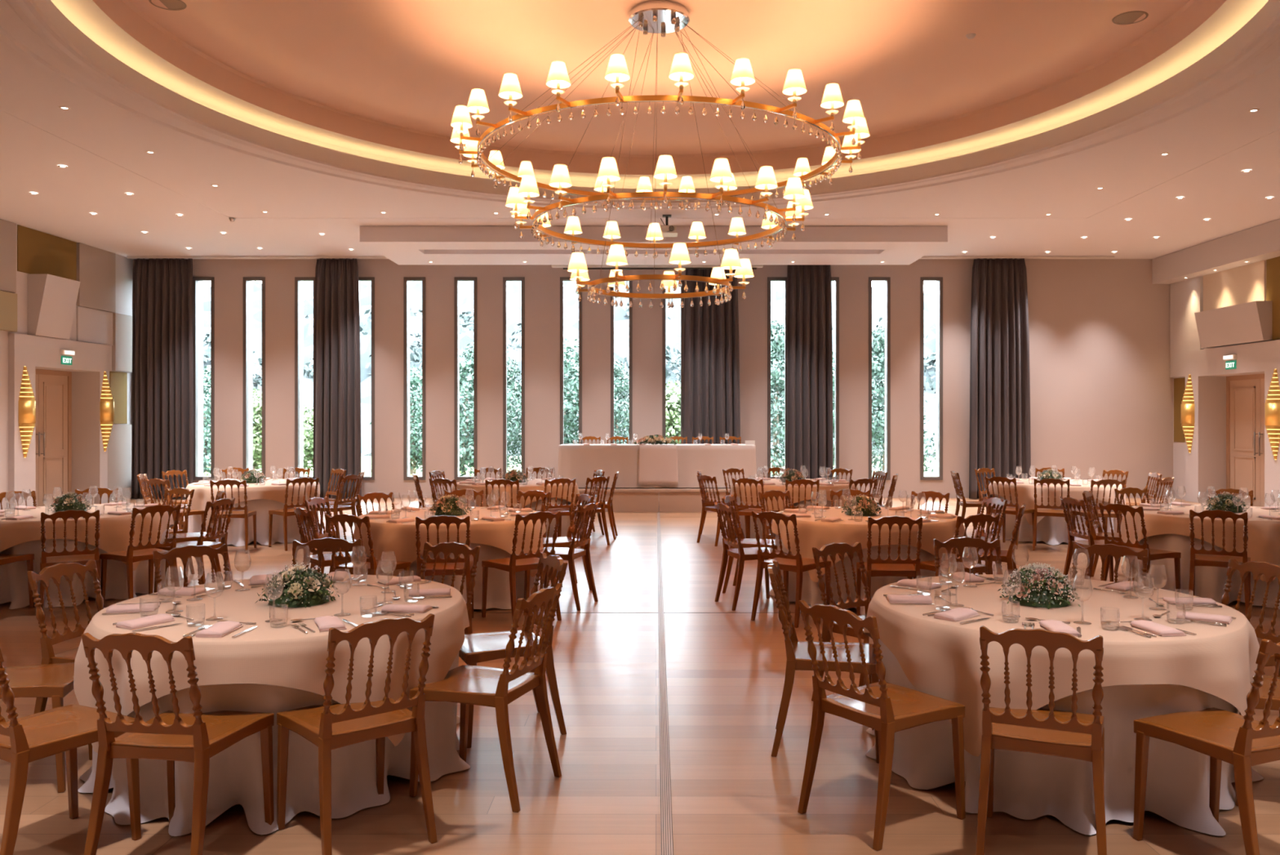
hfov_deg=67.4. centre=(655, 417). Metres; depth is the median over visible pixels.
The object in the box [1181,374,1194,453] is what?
wall sconce
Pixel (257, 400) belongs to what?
tree
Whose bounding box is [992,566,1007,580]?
water tumbler
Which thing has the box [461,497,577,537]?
tablecloth
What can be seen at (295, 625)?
fork
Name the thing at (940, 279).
window
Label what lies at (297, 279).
window
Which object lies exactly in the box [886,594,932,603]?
napkin
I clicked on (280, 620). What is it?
wine glass
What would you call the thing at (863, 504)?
centrepiece
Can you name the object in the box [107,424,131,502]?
trim
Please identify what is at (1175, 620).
water tumbler
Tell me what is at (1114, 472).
dining chair
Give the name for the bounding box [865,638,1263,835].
tablecloth
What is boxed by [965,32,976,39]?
smoke detector
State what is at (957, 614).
napkin
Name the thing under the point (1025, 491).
tablecloth
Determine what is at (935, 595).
spoon
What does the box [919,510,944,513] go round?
napkin
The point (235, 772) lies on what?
tablecloth
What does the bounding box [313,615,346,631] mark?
napkin
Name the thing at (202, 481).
napkin
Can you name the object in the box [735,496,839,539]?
tablecloth
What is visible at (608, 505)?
dining chair
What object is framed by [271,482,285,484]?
napkin
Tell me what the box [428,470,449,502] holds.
dining chair
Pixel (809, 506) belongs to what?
napkin
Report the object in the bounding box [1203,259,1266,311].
wall panel
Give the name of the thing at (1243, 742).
dining chair
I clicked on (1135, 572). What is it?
bowl
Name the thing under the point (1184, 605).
fork
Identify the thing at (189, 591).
napkin
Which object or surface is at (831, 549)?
dining chair
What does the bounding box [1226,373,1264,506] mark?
door
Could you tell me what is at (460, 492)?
dining chair
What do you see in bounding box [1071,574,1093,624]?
wine glass
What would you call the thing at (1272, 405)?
wall sconce
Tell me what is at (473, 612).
trim
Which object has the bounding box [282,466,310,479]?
dining chair
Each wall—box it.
[0,223,131,509]
[133,258,1173,493]
[198,280,937,475]
[1173,338,1279,502]
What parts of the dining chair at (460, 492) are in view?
crest rail, post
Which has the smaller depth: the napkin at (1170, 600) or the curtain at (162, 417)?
the napkin at (1170, 600)
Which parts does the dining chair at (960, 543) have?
post, crest rail, post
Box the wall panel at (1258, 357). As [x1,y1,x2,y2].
[1185,339,1279,506]
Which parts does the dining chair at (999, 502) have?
leg, post, rail, crest rail, post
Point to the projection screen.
(564, 266)
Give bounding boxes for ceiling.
[0,0,1279,258]
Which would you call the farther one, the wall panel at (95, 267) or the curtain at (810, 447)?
the curtain at (810, 447)
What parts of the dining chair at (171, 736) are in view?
leg, post, crest rail, rail, leg, seat, post, leg, leg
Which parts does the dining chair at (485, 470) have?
crest rail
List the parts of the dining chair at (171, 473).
post, crest rail, seat, post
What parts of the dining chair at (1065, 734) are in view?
leg, post, leg, crest rail, rail, seat, post, leg, leg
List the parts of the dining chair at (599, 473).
rail, crest rail, post, leg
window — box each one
[131,372,132,417]
[192,276,214,479]
[243,276,265,475]
[294,276,315,478]
[358,276,374,479]
[403,276,425,479]
[453,276,476,479]
[502,276,524,478]
[560,276,582,444]
[610,280,632,444]
[662,280,684,444]
[767,276,786,478]
[831,276,839,479]
[868,276,890,479]
[920,276,942,479]
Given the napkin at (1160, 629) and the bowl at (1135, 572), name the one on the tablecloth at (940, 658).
the napkin at (1160, 629)
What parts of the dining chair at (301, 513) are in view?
post, crest rail, leg, rail, post, leg, seat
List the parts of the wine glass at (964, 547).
stem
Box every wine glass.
[164,567,184,613]
[185,556,204,600]
[204,572,224,620]
[234,550,251,591]
[263,573,284,622]
[294,545,311,564]
[332,568,351,615]
[351,546,366,585]
[376,560,393,604]
[380,551,396,592]
[940,552,956,595]
[946,562,964,606]
[961,546,977,586]
[1002,569,1022,617]
[1012,544,1028,583]
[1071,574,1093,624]
[1072,550,1089,588]
[1120,555,1139,598]
[1132,572,1153,621]
[1147,564,1167,609]
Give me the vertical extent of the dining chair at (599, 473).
0.901 m
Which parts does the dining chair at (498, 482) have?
post, crest rail, rail, post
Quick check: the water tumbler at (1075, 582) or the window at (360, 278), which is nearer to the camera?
the water tumbler at (1075, 582)
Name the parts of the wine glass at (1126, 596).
stem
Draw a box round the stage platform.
[578,487,731,511]
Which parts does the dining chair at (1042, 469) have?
crest rail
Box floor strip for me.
[657,511,673,854]
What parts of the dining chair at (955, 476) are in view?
crest rail, post, leg, rail, post, leg, seat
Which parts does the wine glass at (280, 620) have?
stem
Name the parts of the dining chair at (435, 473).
post, crest rail, rail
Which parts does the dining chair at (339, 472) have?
post, seat, rail, crest rail, leg, post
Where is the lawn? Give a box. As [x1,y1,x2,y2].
[257,451,936,475]
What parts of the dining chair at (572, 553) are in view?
leg, seat, leg, post, rail, crest rail, post, leg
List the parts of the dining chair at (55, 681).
seat, leg, leg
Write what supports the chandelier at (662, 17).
hanging from the ceiling
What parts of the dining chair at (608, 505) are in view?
seat, leg, post, leg, crest rail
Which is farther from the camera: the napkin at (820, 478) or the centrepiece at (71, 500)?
the napkin at (820, 478)
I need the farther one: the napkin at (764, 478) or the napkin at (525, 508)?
the napkin at (764, 478)
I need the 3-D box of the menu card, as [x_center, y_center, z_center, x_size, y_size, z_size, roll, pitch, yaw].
[1.695,0.457,17.306,0.180,0.075,0.019,0,0,-6]
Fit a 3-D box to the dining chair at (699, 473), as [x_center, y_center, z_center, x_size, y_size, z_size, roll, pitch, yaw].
[0.848,1.200,13.299,0.564,0.901,0.445,0,0,5]
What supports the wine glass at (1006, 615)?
on the tablecloth at (940, 658)
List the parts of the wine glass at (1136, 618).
stem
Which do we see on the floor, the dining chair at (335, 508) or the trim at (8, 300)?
the dining chair at (335, 508)
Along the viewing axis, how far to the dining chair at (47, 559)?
7.82 m
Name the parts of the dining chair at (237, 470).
crest rail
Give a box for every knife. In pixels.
[102,611,148,614]
[131,622,182,631]
[148,593,180,596]
[231,626,257,637]
[233,579,244,586]
[342,618,357,626]
[889,585,928,591]
[889,602,934,604]
[941,575,961,582]
[960,617,991,623]
[1076,626,1081,637]
[1098,582,1118,586]
[1156,596,1199,598]
[1176,628,1196,635]
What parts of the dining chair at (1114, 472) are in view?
crest rail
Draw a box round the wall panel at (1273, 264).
[1266,256,1279,339]
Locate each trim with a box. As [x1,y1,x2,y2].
[0,218,16,293]
[0,290,17,331]
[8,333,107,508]
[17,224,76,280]
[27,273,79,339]
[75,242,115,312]
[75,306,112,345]
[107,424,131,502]
[109,371,127,423]
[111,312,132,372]
[115,253,133,315]
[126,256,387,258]
[473,612,856,613]
[920,256,1114,258]
[1173,377,1185,442]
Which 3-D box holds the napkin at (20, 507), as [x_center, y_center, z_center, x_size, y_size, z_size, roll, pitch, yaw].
[-6.156,0.879,9.355,0.202,0.026,0.113,0,0,28]
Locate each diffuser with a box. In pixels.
[64,350,74,355]
[1222,355,1232,359]
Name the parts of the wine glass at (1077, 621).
stem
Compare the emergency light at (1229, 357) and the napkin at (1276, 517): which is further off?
the emergency light at (1229, 357)
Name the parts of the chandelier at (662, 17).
lamp shade, lamp shade, lamp arm, lamp arm, lamp shade, lamp shade, lamp arm, lamp arm, lamp shade, lamp shade, lamp shade, lamp arm, lamp shade, lamp arm, lamp arm, lamp shade, lamp shade, lamp arm, lamp shade, lamp shade, lamp shade, lamp arm, lamp arm, lamp shade, lamp shade, lamp shade, lamp arm, lamp arm, lamp shade, lamp shade, lamp arm, lamp shade, lamp shade, lamp shade, lamp shade, lamp arm, lamp arm, lamp shade, lamp shade, crystal rail, crystal rail, crystal rail, lamp shade, lamp shade, lamp arm, lamp shade, lamp arm, lamp shade, lamp shade, lamp shade, lamp shade, lamp arm, lamp shade, lamp arm, lamp shade, lamp shade, lamp shade, lamp arm, lamp arm, lamp shade, lamp shade, lamp arm, lamp shade, lamp shade, lamp arm, lamp arm, lamp arm, lamp shade, lamp shade, lamp shade, lamp arm, lamp shade, lamp shade, lamp arm, lamp shade, lamp shade, lamp arm, lamp arm, lamp shade, lamp arm, lamp shade, lamp shade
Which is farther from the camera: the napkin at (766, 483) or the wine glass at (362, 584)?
the napkin at (766, 483)
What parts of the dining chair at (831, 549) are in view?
post, leg, crest rail, rail, seat, leg, post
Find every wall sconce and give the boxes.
[18,365,35,457]
[99,371,114,451]
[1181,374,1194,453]
[1264,368,1279,459]
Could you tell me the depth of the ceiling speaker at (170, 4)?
8.94 m
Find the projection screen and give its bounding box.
[551,264,763,269]
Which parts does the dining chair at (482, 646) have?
leg, seat, leg, post, rail, crest rail, post, leg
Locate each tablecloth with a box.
[0,503,173,570]
[0,528,171,608]
[73,574,469,752]
[77,652,470,835]
[184,479,319,526]
[187,498,319,546]
[353,506,546,577]
[361,542,539,608]
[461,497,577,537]
[556,444,756,487]
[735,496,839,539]
[769,533,946,614]
[771,506,968,582]
[864,574,1262,756]
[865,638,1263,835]
[986,478,1125,524]
[991,493,1117,545]
[1120,503,1279,581]
[1123,533,1279,608]
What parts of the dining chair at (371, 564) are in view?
post, crest rail, rail, post, seat, leg, leg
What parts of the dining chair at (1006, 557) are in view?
seat, leg, post, leg, crest rail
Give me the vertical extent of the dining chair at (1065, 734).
0.901 m
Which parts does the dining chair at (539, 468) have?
crest rail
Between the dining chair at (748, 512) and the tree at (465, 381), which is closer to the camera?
the dining chair at (748, 512)
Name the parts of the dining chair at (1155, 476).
seat, post, rail, crest rail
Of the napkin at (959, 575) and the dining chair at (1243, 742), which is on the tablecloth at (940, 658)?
the napkin at (959, 575)
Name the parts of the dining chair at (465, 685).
leg, leg, seat, leg, post, rail, crest rail, post, leg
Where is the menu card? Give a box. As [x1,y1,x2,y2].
[745,440,755,444]
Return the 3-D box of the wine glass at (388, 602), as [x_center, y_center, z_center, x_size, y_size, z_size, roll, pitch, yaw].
[-1.302,0.789,4.607,0.081,0.204,0.082,0,0,20]
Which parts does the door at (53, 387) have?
handle, handle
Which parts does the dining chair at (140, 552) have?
leg, leg, post, seat, leg, rail, crest rail, post, leg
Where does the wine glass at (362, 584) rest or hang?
on the tablecloth at (287, 656)
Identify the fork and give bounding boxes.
[116,601,161,604]
[182,625,208,637]
[290,623,307,634]
[297,622,315,632]
[374,612,411,617]
[376,610,413,615]
[395,580,426,585]
[408,580,431,585]
[410,594,450,597]
[416,595,452,598]
[883,594,921,595]
[922,608,951,615]
[974,573,996,579]
[1117,626,1151,638]
[1120,625,1156,637]
[1128,586,1151,591]
[1134,587,1158,591]
[1176,604,1217,605]
[1176,617,1226,624]
[1183,604,1222,607]
[1185,619,1226,626]
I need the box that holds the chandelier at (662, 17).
[450,0,869,307]
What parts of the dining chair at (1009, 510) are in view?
leg, post, crest rail, rail, leg, seat, post, leg, leg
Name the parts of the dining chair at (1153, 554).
post, leg, crest rail, rail, leg, seat, post, leg, leg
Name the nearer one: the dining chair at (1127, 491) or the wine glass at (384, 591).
the wine glass at (384, 591)
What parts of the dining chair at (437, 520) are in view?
post, leg, rail, crest rail, seat, post, leg, leg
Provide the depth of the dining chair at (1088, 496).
9.76 m
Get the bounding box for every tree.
[203,364,256,475]
[205,387,310,471]
[303,404,313,475]
[366,365,422,474]
[411,342,521,475]
[471,356,521,473]
[506,337,578,449]
[613,358,629,444]
[620,379,680,444]
[770,320,784,475]
[781,351,872,468]
[832,324,936,475]
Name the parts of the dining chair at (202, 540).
leg, leg, seat, leg, post, rail, crest rail, post, leg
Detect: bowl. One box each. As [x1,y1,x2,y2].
[164,567,184,591]
[185,556,204,580]
[204,572,224,598]
[234,550,251,571]
[263,573,284,599]
[332,568,351,594]
[351,546,366,567]
[376,560,393,583]
[380,551,396,573]
[940,552,956,575]
[946,562,964,585]
[961,546,977,568]
[1002,569,1022,595]
[1012,544,1028,565]
[1071,574,1093,601]
[1072,550,1089,569]
[1120,555,1139,577]
[1132,572,1153,598]
[1147,564,1167,588]
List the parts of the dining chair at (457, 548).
post, crest rail, leg, post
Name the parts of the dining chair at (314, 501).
post, leg, crest rail, rail, post, seat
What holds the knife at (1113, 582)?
on the tablecloth at (940, 658)
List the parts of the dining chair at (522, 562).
leg, seat, leg, post, leg, rail, crest rail, post, leg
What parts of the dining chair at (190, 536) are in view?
leg, seat, post, leg, post, leg, crest rail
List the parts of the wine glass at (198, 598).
stem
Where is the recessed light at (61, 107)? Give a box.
[58,106,70,109]
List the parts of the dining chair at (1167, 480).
post, crest rail, post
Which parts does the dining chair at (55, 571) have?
post, leg, crest rail, seat, rail, post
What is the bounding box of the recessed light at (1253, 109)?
[1248,108,1259,111]
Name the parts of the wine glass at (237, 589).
stem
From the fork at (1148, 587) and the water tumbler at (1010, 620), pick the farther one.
the fork at (1148, 587)
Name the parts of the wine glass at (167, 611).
stem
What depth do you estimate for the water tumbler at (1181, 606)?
4.47 m
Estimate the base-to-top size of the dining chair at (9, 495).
0.901 m
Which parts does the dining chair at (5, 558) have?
seat, leg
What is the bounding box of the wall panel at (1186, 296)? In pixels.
[1169,275,1204,377]
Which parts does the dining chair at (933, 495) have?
post, crest rail, post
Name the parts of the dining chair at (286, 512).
leg, leg, post, seat, rail, crest rail, post, leg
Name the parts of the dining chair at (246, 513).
post, leg, crest rail, rail, seat, post, leg, leg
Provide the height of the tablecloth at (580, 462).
0.750 m
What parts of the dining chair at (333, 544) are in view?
post, crest rail, post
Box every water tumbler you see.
[139,596,158,617]
[157,582,174,602]
[186,604,205,626]
[216,571,232,589]
[269,604,288,627]
[353,569,368,581]
[360,595,377,617]
[398,572,413,588]
[403,582,419,601]
[853,511,862,521]
[915,575,931,595]
[933,590,951,609]
[938,566,953,584]
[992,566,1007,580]
[1001,600,1020,622]
[1069,567,1084,584]
[1100,607,1119,630]
[1137,577,1154,595]
[1166,600,1186,623]
[1174,591,1193,609]
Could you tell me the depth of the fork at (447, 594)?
4.76 m
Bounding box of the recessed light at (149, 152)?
[145,150,155,153]
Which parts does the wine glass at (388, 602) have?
stem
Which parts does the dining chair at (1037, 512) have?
leg, post, rail, crest rail, seat, post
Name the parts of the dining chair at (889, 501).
seat, post, crest rail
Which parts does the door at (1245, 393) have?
handle, handle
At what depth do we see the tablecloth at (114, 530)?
8.55 m
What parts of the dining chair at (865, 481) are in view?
crest rail, post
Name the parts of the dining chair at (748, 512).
post, crest rail, leg, rail, seat, post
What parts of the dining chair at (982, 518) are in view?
seat, post, rail, crest rail, leg, post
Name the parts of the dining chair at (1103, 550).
post, crest rail, post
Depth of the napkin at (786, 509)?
9.03 m
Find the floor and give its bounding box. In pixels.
[0,497,1279,854]
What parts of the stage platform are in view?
panel, panel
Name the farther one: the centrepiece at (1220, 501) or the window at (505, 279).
the window at (505, 279)
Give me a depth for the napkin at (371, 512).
8.84 m
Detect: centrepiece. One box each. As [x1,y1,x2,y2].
[47,491,92,512]
[238,469,266,483]
[254,562,339,608]
[428,493,471,515]
[502,468,527,482]
[779,468,804,482]
[841,493,881,516]
[997,562,1080,608]
[1037,468,1063,480]
[1203,491,1249,512]
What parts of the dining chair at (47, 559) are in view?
leg, post, crest rail, seat, rail, post, leg, leg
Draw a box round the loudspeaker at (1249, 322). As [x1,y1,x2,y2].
[1194,300,1272,347]
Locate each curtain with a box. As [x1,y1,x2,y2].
[131,257,193,498]
[312,257,361,498]
[682,269,740,492]
[786,264,833,479]
[968,257,1031,498]
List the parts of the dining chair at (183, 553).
post, crest rail, post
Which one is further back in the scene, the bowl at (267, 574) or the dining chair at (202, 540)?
the dining chair at (202, 540)
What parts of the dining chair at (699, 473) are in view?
seat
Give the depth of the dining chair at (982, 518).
7.51 m
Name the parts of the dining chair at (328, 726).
leg, leg, post, seat, rail, leg, crest rail, post, leg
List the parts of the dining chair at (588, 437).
crest rail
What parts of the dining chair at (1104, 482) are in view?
leg, seat, leg, crest rail, post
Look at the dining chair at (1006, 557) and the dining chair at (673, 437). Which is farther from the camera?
the dining chair at (673, 437)
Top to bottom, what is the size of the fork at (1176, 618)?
0.011 m
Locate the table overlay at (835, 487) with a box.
[730,478,858,524]
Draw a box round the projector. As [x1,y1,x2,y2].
[659,214,677,236]
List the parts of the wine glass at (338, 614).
stem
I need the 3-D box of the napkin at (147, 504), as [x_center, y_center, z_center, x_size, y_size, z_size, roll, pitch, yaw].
[-5.096,0.879,9.593,0.202,0.026,0.113,0,0,-41]
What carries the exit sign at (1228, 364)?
attached to the wall at (1214, 386)
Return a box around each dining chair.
[0,490,36,509]
[0,553,34,608]
[0,648,141,854]
[0,662,92,792]
[26,560,103,713]
[38,509,101,623]
[75,487,118,504]
[80,632,274,854]
[100,504,181,607]
[137,473,187,528]
[145,478,205,532]
[152,543,231,591]
[154,497,235,592]
[161,470,188,526]
[162,487,195,573]
[164,490,225,586]
[209,479,256,553]
[219,466,248,479]
[268,477,319,551]
[276,613,437,854]
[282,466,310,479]
[291,537,361,574]
[293,506,369,574]
[304,496,356,573]
[306,474,360,538]
[320,471,364,532]
[322,468,346,531]
[324,513,410,576]
[356,492,395,515]
[409,582,562,812]
[412,473,433,507]
[415,515,473,620]
[419,542,480,665]
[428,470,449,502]
[428,478,458,504]
[444,488,484,506]
[458,552,567,747]
[474,467,502,479]
[481,511,561,623]
[484,479,519,507]
[516,489,551,580]
[524,502,598,610]
[526,466,552,478]
[534,477,576,537]
[539,493,593,590]
[557,475,609,545]
[577,471,618,539]
[578,435,600,444]
[588,470,604,534]
[606,435,628,444]
[666,435,687,444]
[692,435,713,444]
[697,471,737,538]
[697,475,748,546]
[714,502,787,610]
[719,435,741,444]
[721,494,777,593]
[722,467,745,528]
[732,477,780,538]
[751,511,831,627]
[758,489,791,538]
[762,466,789,478]
[767,560,879,763]
[781,479,819,511]
[797,600,965,850]
[811,542,871,701]
[826,467,853,480]
[830,488,870,506]
[847,478,877,506]
[856,515,922,615]
[869,470,887,504]
[870,473,898,507]
[910,490,949,512]
[913,513,999,578]
[933,536,1003,576]
[950,471,997,534]
[956,503,1026,574]
[973,496,1007,574]
[974,467,995,529]
[975,625,1106,854]
[984,476,1034,549]
[1032,478,1071,550]
[1035,466,1064,477]
[1059,496,1138,582]
[1071,479,1125,537]
[1071,542,1148,586]
[1082,490,1119,578]
[1098,502,1181,592]
[1102,469,1128,488]
[1113,487,1150,572]
[1116,476,1174,533]
[1125,472,1162,506]
[1133,639,1279,854]
[1188,509,1250,617]
[1208,488,1253,506]
[1221,558,1279,676]
[1235,675,1279,805]
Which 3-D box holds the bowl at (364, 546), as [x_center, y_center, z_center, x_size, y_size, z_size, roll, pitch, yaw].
[-1.581,0.743,5.106,0.082,0.111,0.081,0,0,38]
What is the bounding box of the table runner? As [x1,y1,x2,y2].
[638,444,678,484]
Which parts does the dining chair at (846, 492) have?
post, crest rail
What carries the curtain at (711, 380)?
hanging from the ceiling
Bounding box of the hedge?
[203,460,835,475]
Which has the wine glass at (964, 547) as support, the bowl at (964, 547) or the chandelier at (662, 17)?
the bowl at (964, 547)
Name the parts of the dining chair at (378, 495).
post, crest rail, post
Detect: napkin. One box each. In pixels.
[5,514,34,519]
[12,505,35,509]
[102,501,128,505]
[105,602,159,613]
[106,511,132,515]
[115,613,174,629]
[133,503,158,506]
[155,586,206,595]
[191,481,209,484]
[195,620,243,637]
[197,480,216,482]
[248,574,271,585]
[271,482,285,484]
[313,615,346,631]
[325,570,347,581]
[364,514,389,518]
[368,510,394,514]
[377,575,421,585]
[381,604,432,613]
[388,517,415,523]
[400,506,420,511]
[408,587,450,595]
[458,481,475,483]
[465,479,481,481]
[471,482,488,484]
[481,515,504,521]
[484,477,496,479]
[486,505,505,509]
[508,507,532,511]
[510,512,528,515]
[536,482,548,484]
[541,477,553,479]
[755,477,771,479]
[759,482,775,484]
[783,508,808,512]
[786,513,811,516]
[805,505,829,509]
[812,477,826,479]
[819,482,833,485]
[821,516,842,521]
[830,479,846,481]
[833,480,849,484]
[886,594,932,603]
[888,506,909,510]
[896,578,941,589]
[909,517,931,522]
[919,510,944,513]
[928,513,955,517]
[933,607,979,622]
[949,571,984,582]
[1005,480,1023,483]
[1039,619,1081,635]
[1070,483,1081,485]
[1086,479,1101,481]
[1104,581,1144,591]
[1129,619,1186,636]
[1133,506,1159,510]
[1138,502,1164,506]
[1157,510,1184,514]
[1163,596,1216,604]
[1169,501,1191,505]
[1176,610,1231,623]
[1258,514,1279,519]
[1260,506,1279,509]
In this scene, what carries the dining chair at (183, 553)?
on the floor
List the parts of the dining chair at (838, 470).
crest rail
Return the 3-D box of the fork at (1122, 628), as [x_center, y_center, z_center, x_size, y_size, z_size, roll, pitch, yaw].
[1.973,0.888,3.970,0.022,0.011,0.190,0,0,-15]
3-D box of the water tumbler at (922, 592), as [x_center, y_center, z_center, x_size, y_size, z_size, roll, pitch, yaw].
[1.352,0.848,4.842,0.076,0.087,0.076,0,0,-11]
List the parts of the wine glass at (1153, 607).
stem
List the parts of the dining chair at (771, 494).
post, seat, crest rail, post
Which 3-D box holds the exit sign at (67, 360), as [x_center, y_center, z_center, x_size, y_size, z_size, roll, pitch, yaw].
[-10.588,-1.020,17.250,0.024,0.150,0.300,0,0,0]
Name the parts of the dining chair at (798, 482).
post, rail, crest rail, post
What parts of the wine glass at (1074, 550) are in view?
stem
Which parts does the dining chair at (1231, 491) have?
crest rail, post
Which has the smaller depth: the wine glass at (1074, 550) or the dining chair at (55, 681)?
the dining chair at (55, 681)
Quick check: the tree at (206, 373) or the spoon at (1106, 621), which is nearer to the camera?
the spoon at (1106, 621)
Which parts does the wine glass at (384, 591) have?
stem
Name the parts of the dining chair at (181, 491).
post, seat, rail, crest rail, post, leg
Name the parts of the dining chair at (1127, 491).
leg, post, crest rail, post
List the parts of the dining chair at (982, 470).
leg, post, crest rail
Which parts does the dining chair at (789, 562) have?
leg, post, crest rail, rail, leg, seat, post, leg, leg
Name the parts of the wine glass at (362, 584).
stem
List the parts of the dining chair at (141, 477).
crest rail, post, rail, seat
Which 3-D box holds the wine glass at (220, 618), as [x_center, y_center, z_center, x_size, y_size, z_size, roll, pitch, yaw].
[-1.948,0.789,4.235,0.082,0.204,0.081,0,0,38]
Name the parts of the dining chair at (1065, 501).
post, leg, crest rail, rail, post, leg, seat, leg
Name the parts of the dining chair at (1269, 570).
post, crest rail, rail, seat, post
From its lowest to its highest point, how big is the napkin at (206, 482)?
0.026 m
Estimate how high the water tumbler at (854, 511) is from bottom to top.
0.087 m
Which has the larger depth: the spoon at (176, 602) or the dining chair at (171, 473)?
the dining chair at (171, 473)
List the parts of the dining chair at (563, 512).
post, seat, rail, crest rail, leg, leg, post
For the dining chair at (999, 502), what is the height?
0.901 m
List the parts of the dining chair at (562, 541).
leg, seat, post, rail, crest rail, leg, post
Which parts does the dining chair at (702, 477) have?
leg, post, crest rail, rail, post, leg, seat, leg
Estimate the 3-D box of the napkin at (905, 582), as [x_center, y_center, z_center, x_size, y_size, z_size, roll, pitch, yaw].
[1.387,0.879,5.069,0.113,0.026,0.202,0,0,-40]
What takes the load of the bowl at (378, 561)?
on the wine glass at (388, 602)
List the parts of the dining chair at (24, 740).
crest rail, rail, leg, post, seat, leg, leg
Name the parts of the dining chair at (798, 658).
crest rail, leg, leg, post, rail, post, seat, leg, leg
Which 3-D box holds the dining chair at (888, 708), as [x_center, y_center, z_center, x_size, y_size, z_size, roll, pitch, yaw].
[0.922,1.200,3.972,0.564,0.901,0.445,0,0,-35]
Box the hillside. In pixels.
[203,280,936,456]
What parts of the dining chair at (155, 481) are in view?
post, crest rail, post, leg, seat, leg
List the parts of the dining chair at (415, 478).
crest rail, post, seat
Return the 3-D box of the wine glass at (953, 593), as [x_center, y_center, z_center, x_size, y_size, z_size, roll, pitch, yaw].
[1.473,0.789,4.833,0.081,0.204,0.082,0,0,38]
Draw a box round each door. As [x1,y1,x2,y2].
[35,368,71,506]
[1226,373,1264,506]
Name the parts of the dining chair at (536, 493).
post, crest rail, post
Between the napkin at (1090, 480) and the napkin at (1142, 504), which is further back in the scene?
the napkin at (1090, 480)
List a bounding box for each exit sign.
[61,355,71,364]
[1225,360,1236,368]
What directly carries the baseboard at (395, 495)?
attached to the wall at (1101, 384)
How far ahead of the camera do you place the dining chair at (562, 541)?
9.27 m
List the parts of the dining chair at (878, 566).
leg, leg, post, seat, rail, crest rail, leg, post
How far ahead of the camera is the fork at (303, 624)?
4.07 m
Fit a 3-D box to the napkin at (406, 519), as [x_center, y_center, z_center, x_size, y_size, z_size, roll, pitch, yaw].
[-2.173,0.879,8.203,0.113,0.026,0.202,0,0,35]
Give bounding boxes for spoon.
[171,613,194,620]
[173,600,180,609]
[195,589,224,597]
[217,620,256,624]
[290,615,333,621]
[361,604,382,611]
[366,583,389,587]
[934,594,951,603]
[941,585,957,591]
[964,606,993,616]
[975,581,1003,585]
[1026,617,1070,623]
[1093,587,1128,592]
[1102,620,1133,622]
[1148,597,1164,604]
[1152,610,1169,617]
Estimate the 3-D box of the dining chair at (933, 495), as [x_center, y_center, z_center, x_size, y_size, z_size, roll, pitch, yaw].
[2.622,1.200,9.575,0.445,0.901,0.564,0,0,42]
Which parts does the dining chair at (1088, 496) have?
crest rail, leg, post, leg, rail, post, seat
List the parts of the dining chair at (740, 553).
leg, post, crest rail, rail, post, leg, seat, leg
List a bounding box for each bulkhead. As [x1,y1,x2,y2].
[360,226,947,264]
[1151,218,1279,284]
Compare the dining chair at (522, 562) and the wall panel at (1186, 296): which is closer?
the dining chair at (522, 562)
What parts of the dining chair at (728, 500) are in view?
leg, crest rail, post, leg, post, seat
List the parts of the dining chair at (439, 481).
post, crest rail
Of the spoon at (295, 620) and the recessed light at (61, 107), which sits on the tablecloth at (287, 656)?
the spoon at (295, 620)
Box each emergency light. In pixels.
[60,349,75,355]
[1222,354,1236,359]
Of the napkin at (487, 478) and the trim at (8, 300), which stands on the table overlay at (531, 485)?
the napkin at (487, 478)
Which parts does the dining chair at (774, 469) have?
crest rail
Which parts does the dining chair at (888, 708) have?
leg, post, crest rail, rail, leg, post, leg, seat, leg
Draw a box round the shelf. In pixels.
[661,231,677,236]
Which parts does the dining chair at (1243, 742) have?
leg, seat, leg, leg, post, rail, crest rail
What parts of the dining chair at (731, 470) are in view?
post, crest rail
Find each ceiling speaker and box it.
[148,0,186,10]
[1111,10,1148,24]
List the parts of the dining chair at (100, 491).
crest rail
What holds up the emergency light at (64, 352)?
attached to the wall at (82, 381)
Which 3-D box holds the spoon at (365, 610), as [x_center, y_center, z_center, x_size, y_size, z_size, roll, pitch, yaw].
[-1.316,0.889,4.463,0.036,0.010,0.181,0,0,11]
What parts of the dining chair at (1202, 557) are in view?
leg, post, leg, crest rail, rail, seat, post, leg, leg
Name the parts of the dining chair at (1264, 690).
leg, seat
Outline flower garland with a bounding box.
[634,434,676,444]
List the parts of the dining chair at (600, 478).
leg, seat, post, crest rail, rail, post, leg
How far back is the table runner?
16.94 m
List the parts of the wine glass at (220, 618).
stem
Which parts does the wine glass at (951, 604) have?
stem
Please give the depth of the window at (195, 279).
19.59 m
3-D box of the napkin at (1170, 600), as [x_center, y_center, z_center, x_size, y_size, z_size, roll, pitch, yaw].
[2.560,0.879,4.608,0.202,0.026,0.113,0,0,8]
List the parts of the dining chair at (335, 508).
seat, leg, post, rail, crest rail, leg, post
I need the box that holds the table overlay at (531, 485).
[451,478,579,508]
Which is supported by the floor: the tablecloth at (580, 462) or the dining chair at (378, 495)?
the dining chair at (378, 495)
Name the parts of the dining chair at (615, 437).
crest rail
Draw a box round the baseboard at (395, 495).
[361,493,1173,497]
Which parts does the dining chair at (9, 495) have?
crest rail, post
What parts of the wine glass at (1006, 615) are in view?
stem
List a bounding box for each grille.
[159,0,183,8]
[1115,12,1144,23]
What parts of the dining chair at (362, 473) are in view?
leg, seat, leg, crest rail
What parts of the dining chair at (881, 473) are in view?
rail, crest rail, post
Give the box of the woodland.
[203,302,936,440]
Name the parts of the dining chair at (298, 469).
crest rail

